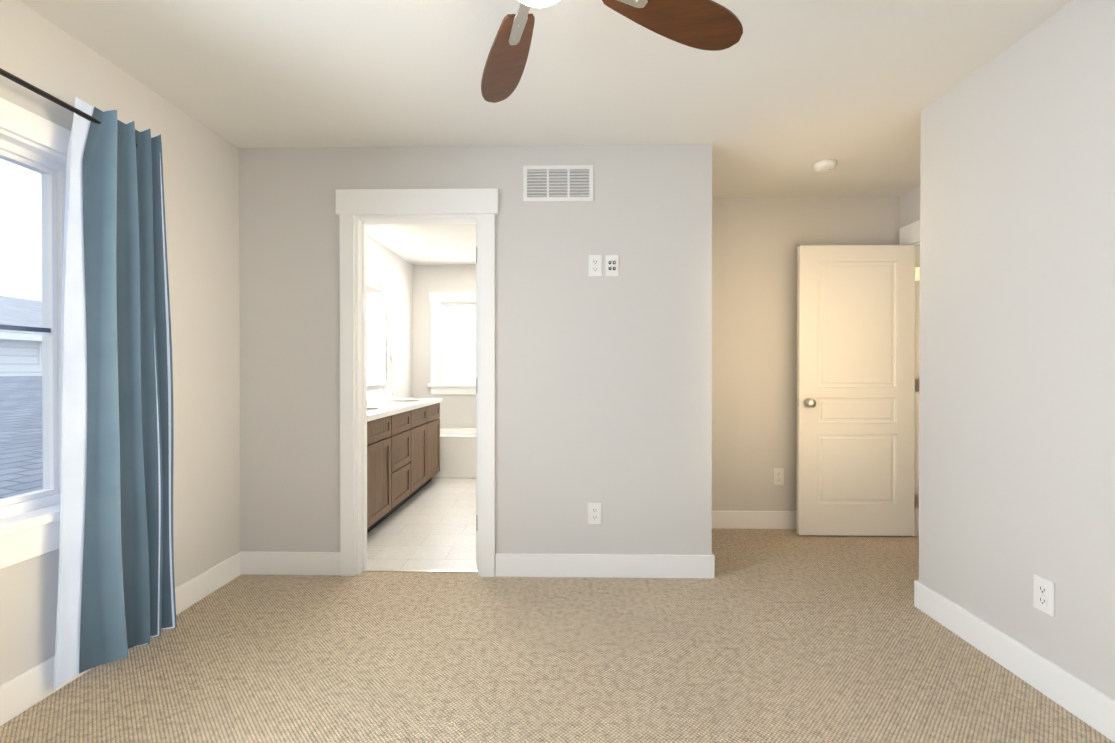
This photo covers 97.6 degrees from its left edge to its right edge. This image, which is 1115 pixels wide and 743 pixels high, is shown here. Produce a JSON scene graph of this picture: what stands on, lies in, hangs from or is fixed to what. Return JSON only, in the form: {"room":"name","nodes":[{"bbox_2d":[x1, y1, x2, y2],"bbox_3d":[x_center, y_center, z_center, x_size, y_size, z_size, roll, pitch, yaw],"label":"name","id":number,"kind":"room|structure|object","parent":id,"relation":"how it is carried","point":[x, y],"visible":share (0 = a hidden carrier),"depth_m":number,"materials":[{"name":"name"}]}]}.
{"room":"empty bedroom","nodes":[
{"label":"empty bedroom","id":0,"kind":"room"},
{"bbox_2d":[366,478,476,569],"bbox_3d":[-1.119,1.214,4.473,1.670,0.123,3.254,0,0,1],"label":"floor","id":1,"kind":"structure","parent":0,"point":[430,525],"depth_m":3.51,"materials":[{"name":"white tile"}]},
{"bbox_2d":[367,404,439,532],"bbox_3d":[-1.525,0.740,4.195,0.540,0.826,1.900,0,0,1],"label":"bathroom vanity","id":2,"kind":"object","parent":1,"relation":"on","point":[403,450],"depth_m":3.92,"materials":[{"name":"brown wood"}]},
{"bbox_2d":[367,398,441,423],"bbox_3d":[-1.514,0.307,4.193,0.562,0.041,1.924,0,0,1],"label":"countertop","id":3,"kind":"structure","parent":2,"relation":"on","point":[376,409],"depth_m":4.15,"materials":[{"name":"white stone"}]},
{"bbox_2d":[432,428,475,477],"bbox_3d":[-1.024,0.854,5.584,1.488,0.584,0.696,0,0,1],"label":"bathtub","id":4,"kind":"object","parent":1,"relation":"on","point":[457,452],"visible":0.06,"depth_m":5.24,"materials":[{"name":"white ceramic"}]},
{"bbox_2d":[20,0,1072,264],"bbox_3d":[0.902,-1.340,2.707,5.780,0.120,6.680,0,0,1],"label":"ceiling","id":5,"kind":"structure","parent":0,"point":[780,98],"depth_m":2.11,"materials":[{"name":"white paint"}]},
{"bbox_2d":[481,0,742,102],"bbox_3d":[-0.086,-1.097,1.202,1.282,0.350,1.288,0,0,1],"label":"fan","id":6,"kind":"object","parent":5,"relation":"hanging from","point":[709,25],"visible":1,"depth_m":1.44,"materials":[{"name":"brown wood"}]},
{"bbox_2d":[813,159,836,171],"bbox_3d":[1.648,-1.262,3.007,0.132,0.038,0.132,0,0,1],"label":"smoke detector","id":7,"kind":"object","parent":5,"relation":"attached to","point":[825,165],"visible":1,"depth_m":2.97,"materials":[{"name":"white plastic"}]},
{"bbox_2d":[0,529,1113,742],"bbox_3d":[0.879,1.231,1.560,5.780,0.120,4.360,0,0,1],"label":"floor","id":8,"kind":"structure","parent":0,"point":[777,636],"depth_m":1.93,"materials":[{"name":"beige carpet"}]},
{"bbox_2d":[0,0,1114,699],"bbox_3d":[0.902,-0.058,2.713,5.780,2.445,6.680,0,0,1],"label":"wall","id":9,"kind":"structure","parent":0,"point":[646,398],"depth_m":2.75,"materials":[{"name":"white paint"}]},
{"bbox_2d":[0,97,70,568],"bbox_3d":[-1.902,-0.122,1.128,0.175,1.550,1.820,0,0,1],"label":"bedroom window","id":10,"kind":"structure","parent":9,"relation":"in","point":[29,525],"depth_m":1.79,"materials":[{"name":"white plastic"}]},
{"bbox_2d":[0,68,176,690],"bbox_3d":[-1.768,0.068,1.089,0.184,2.140,2.165,0,0,1],"label":"curtain","id":11,"kind":"object","parent":9,"relation":"attached to","point":[116,593],"visible":1,"depth_m":1.86,"materials":[{"name":"blue fabric"}]},
{"bbox_2d":[0,552,239,725],"bbox_3d":[-1.851,1.108,1.196,0.014,0.130,3.226,0,0,1],"label":"baseboard","id":12,"kind":"structure","parent":9,"relation":"attached to","point":[20,693],"depth_m":1.76,"materials":[{"name":"white paint"}]},
{"bbox_2d":[240,551,339,574],"bbox_3d":[-1.519,1.099,2.795,0.555,0.130,0.016,0,0,1],"label":"baseboard","id":13,"kind":"structure","parent":9,"relation":"attached to","point":[251,562],"depth_m":2.79,"materials":[{"name":"white paint"}]},
{"bbox_2d":[367,281,388,385],"bbox_3d":[-1.785,-0.353,4.195,0.027,0.980,1.740,0,0,1],"label":"vanity mirror","id":14,"kind":"object","parent":9,"relation":"attached to","point":[377,337],"visible":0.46,"depth_m":4.80,"materials":[{"name":"white mirror"}]},
{"bbox_2d":[367,388,390,399],"bbox_3d":[-1.785,0.237,4.198,0.020,0.100,1.924,0,0,1],"label":"backsplash","id":15,"kind":"structure","parent":9,"relation":"attached to","point":[383,393],"depth_m":4.70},
{"bbox_2d":[367,256,396,280],"bbox_3d":[-1.711,-0.988,4.190,0.174,0.140,1.620,0,0,1],"label":"sconce","id":16,"kind":"object","parent":9,"relation":"attached to","point":[375,264],"visible":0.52,"depth_m":4.65,"materials":[{"name":"white glass"}]},
{"bbox_2d":[391,355,398,373],"bbox_3d":[-1.751,-0.075,5.226,0.054,0.203,0.180,0,0,1],"label":"towel ring","id":17,"kind":"object","parent":9,"relation":"attached to","point":[392,358],"visible":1,"depth_m":5.21,"materials":[{"name":"silver metal"}]},
{"bbox_2d":[336,188,497,576],"bbox_3d":[-0.795,0.066,2.843,0.922,2.196,0.168,0,0,1],"label":"door frame","id":18,"kind":"structure","parent":9,"relation":"attached to","point":[358,211],"depth_m":2.77,"materials":[{"name":"white paint"}]},
{"bbox_2d":[428,292,475,393],"bbox_3d":[-1.094,-0.342,5.967,0.950,1.240,0.170,0,0,1],"label":"window","id":19,"kind":"structure","parent":9,"relation":"in","point":[438,384],"depth_m":5.92,"materials":[{"name":"white plastic"}]},
{"bbox_2d":[476,226,476,563],"bbox_3d":[-0.463,0.140,3.237,0.175,2.020,0.674,0,0,1],"label":"door","id":20,"kind":"structure","parent":9,"relation":"in","point":[476,394],"depth_m":2.91,"materials":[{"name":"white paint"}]},
{"bbox_2d":[523,165,592,201],"bbox_3d":[0.004,-1.063,2.757,0.395,0.201,0.009,0,0,1],"label":"return air vent","id":21,"kind":"object","parent":9,"relation":"attached to","point":[548,183],"visible":1,"depth_m":2.76,"materials":[{"name":"grey metal"}]},
{"bbox_2d":[588,503,600,523],"bbox_3d":[0.211,0.804,2.763,0.076,0.122,0.009,0,0,1],"label":"outlet","id":22,"kind":"object","parent":9,"relation":"attached to","point":[594,513],"visible":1,"depth_m":2.76,"materials":[{"name":"white plastic"}]},
{"bbox_2d":[588,255,601,276],"bbox_3d":[0.213,-0.598,2.755,0.076,0.122,0.009,0,0,1],"label":"outlet","id":23,"kind":"object","parent":9,"relation":"attached to","point":[594,265],"visible":1,"depth_m":2.75,"materials":[{"name":"white plastic"}]},
{"bbox_2d":[495,553,714,577],"bbox_3d":[0.266,1.100,2.763,1.236,0.130,0.017,0,0,1],"label":"baseboard","id":24,"kind":"structure","parent":9,"relation":"attached to","point":[506,564],"depth_m":2.75,"materials":[{"name":"white paint"}]},
{"bbox_2d":[605,255,618,276],"bbox_3d":[0.308,-0.598,2.752,0.076,0.122,0.012,0,0,1],"label":"jack","id":25,"kind":"object","parent":9,"relation":"attached to","point":[611,265],"visible":1,"depth_m":2.75,"materials":[{"name":"white plastic"}]},
{"bbox_2d":[712,511,796,528],"bbox_3d":[1.699,1.095,3.595,1.623,0.130,0.017,0,0,1],"label":"baseboard","id":26,"kind":"structure","parent":9,"relation":"attached to","point":[720,519],"depth_m":3.59,"materials":[{"name":"white paint"}]},
{"bbox_2d":[773,468,783,484],"bbox_3d":[1.632,0.775,3.599,0.076,0.122,0.009,0,0,1],"label":"outlet","id":27,"kind":"object","parent":9,"relation":"attached to","point":[778,476],"visible":1,"depth_m":3.60,"materials":[{"name":"white plastic"}]},
{"bbox_2d":[797,245,914,535],"bbox_3d":[2.100,0.134,3.429,0.813,2.030,0.175,0,0,1],"label":"hall door","id":28,"kind":"structure","parent":9,"relation":"in","point":[855,390],"depth_m":3.41,"materials":[{"name":"white paint"}]},
{"bbox_2d":[900,220,919,535],"bbox_3d":[2.547,0.063,3.027,0.145,2.200,1.046,0,0,1],"label":"door frame","id":29,"kind":"structure","parent":9,"relation":"attached to","point":[909,234],"depth_m":3.43,"materials":[{"name":"white paint"}]},
{"bbox_2d":[914,580,1114,742],"bbox_3d":[1.753,1.109,0.969,0.017,0.130,2.914,0,0,1],"label":"baseboard","id":30,"kind":"structure","parent":9,"relation":"attached to","point":[1090,705],"depth_m":1.84,"materials":[{"name":"white paint"}]},
{"bbox_2d":[1033,574,1054,616],"bbox_3d":[1.769,0.815,1.776,0.009,0.122,0.076,0,0,1],"label":"outlet","id":31,"kind":"object","parent":9,"relation":"attached to","point":[1043,595],"visible":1,"depth_m":1.77,"materials":[{"name":"white plastic"}]},
{"label":"outside","id":32,"kind":"structure","parent":0,"visible":0},
{"bbox_3d":[-35.775,4.172,20.540,67.800,0.200,100.000,0,0,1],"label":"ground","id":33,"kind":"structure","parent":32,"visible":0},
{"bbox_2d":[0,296,41,375],"bbox_3d":[-21.614,0.543,23.243,11.010,7.030,35.000,0,0,1],"label":"house","id":34,"kind":"structure","parent":33,"relation":"on","point":[30,345],"depth_m":15.52,"materials":[{"name":"white"}]},
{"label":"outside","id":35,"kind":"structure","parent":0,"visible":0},
{"bbox_2d":[0,376,42,498],"bbox_3d":[-7.460,1.620,5.467,11.010,3.060,17.000,0,0,1],"label":"roof shingles","id":36,"kind":"object","parent":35,"point":[15,414],"depth_m":4.30,"materials":[{"name":"grey"}]}
]}

